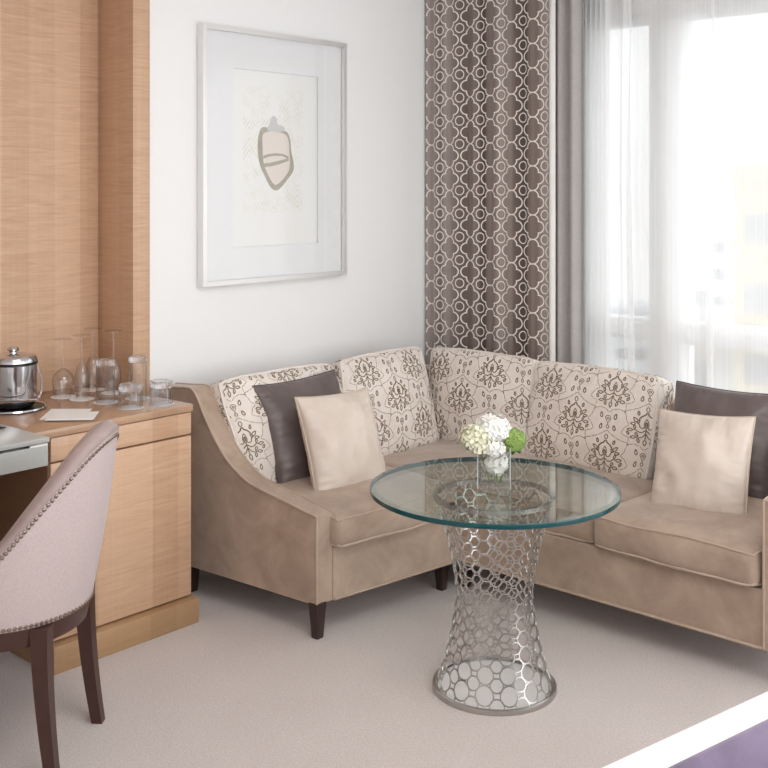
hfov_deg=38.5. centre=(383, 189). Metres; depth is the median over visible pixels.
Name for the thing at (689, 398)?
throw pillow
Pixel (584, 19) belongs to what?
window
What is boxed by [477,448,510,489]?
vase
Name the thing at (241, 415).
cushion
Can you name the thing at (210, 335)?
wall
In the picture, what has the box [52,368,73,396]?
bowl
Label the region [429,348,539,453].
cushion
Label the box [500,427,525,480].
flower
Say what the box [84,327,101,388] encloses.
champagne flute
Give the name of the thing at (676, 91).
sheer curtain
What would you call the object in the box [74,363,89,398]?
bowl
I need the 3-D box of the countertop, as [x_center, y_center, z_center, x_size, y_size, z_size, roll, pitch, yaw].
[-1.126,0.783,3.929,0.617,0.026,0.629,0,0,42]
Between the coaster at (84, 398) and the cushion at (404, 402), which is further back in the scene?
the cushion at (404, 402)
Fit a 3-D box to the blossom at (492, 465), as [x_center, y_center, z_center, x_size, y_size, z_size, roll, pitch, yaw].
[0.342,0.852,3.427,0.090,0.110,0.080,0,0,42]
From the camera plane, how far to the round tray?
3.81 m
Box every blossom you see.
[480,453,508,479]
[483,439,505,481]
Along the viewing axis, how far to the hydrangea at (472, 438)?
3.38 m
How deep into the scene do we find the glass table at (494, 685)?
3.37 m
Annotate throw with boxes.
[668,719,767,767]
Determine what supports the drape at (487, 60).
hanging from the ceiling
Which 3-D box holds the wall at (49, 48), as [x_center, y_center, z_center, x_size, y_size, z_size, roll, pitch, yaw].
[-2.389,0.175,3.079,0.135,2.750,3.820,0,0,42]
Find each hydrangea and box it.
[458,421,491,480]
[476,413,511,480]
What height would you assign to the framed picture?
1.070 m
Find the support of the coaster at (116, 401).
on the countertop
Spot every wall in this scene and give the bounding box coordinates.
[0,0,97,392]
[150,0,425,385]
[548,0,584,360]
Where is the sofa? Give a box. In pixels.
[173,346,767,651]
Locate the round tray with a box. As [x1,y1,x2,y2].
[0,401,46,414]
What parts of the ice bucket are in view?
lid knob, lid, bail handle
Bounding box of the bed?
[602,691,767,767]
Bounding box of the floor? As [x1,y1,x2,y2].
[0,563,767,767]
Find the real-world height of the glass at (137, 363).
0.155 m
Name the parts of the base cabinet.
drawer, door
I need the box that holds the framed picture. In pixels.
[197,23,346,286]
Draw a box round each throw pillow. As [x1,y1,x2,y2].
[252,369,341,483]
[294,387,385,489]
[651,408,755,513]
[673,380,767,498]
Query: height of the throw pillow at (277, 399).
0.424 m
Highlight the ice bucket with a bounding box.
[0,347,42,409]
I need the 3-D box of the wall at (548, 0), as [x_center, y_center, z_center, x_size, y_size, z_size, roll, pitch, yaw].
[2.523,0.175,3.960,5.900,2.750,0.230,0,0,42]
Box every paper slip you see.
[40,409,91,419]
[45,411,98,420]
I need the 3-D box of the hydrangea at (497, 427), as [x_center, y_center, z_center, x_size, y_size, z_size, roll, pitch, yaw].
[0.337,0.799,3.429,0.118,0.214,0.113,0,0,42]
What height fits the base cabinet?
0.780 m
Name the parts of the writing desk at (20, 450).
drawer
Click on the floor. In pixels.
(248, 684)
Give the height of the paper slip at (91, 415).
0.005 m
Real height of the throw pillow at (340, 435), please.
0.395 m
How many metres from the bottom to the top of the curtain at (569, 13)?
2.710 m
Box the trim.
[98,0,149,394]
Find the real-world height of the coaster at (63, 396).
0.001 m
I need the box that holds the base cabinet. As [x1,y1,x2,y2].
[0,384,198,674]
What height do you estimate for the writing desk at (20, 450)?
0.780 m
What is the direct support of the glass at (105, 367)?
on the coaster at (116, 401)
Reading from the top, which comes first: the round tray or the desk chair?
the round tray
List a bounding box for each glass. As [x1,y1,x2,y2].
[52,338,73,396]
[96,358,114,403]
[118,382,142,408]
[129,355,146,398]
[149,379,172,405]
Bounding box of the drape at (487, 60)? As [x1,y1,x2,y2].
[426,0,555,364]
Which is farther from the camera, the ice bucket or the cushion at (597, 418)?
the cushion at (597, 418)
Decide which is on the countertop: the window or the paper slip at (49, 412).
the paper slip at (49, 412)
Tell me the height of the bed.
0.508 m
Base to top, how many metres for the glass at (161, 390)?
0.083 m
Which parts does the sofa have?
leg, arm, leg, leg, leg, rail, arm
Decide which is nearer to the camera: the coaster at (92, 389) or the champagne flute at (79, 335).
the champagne flute at (79, 335)
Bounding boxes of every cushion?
[210,365,341,482]
[279,466,456,544]
[330,348,437,455]
[383,440,652,542]
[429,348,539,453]
[524,361,673,478]
[595,491,762,586]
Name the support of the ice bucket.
on the round tray
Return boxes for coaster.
[50,394,75,398]
[69,396,94,400]
[81,387,95,391]
[93,400,117,404]
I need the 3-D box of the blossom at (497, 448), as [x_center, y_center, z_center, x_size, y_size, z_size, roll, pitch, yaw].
[0.337,0.835,3.403,0.069,0.142,0.084,0,0,-35]
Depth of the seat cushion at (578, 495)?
4.23 m
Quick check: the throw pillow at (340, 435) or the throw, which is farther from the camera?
the throw pillow at (340, 435)
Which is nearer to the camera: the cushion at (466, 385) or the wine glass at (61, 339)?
the wine glass at (61, 339)
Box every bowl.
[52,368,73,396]
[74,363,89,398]
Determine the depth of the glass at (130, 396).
3.86 m
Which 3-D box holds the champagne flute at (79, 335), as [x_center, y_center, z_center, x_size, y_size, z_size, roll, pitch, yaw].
[-1.112,0.651,4.051,0.068,0.235,0.068,0,0,42]
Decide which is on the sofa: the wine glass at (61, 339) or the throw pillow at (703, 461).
the throw pillow at (703, 461)
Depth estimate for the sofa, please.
4.10 m
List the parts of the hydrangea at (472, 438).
stem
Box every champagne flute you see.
[72,334,91,398]
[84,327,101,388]
[105,329,122,382]
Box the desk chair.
[0,420,118,767]
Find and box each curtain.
[556,0,583,363]
[585,0,767,397]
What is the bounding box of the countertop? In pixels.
[0,384,192,437]
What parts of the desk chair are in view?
leg, nailhead trim, nailhead trim, leg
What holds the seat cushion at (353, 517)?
on the sofa
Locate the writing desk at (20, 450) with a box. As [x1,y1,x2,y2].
[0,424,49,474]
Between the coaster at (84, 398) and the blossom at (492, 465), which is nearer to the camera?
the blossom at (492, 465)
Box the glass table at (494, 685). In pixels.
[370,457,621,715]
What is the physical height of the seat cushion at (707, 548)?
0.172 m

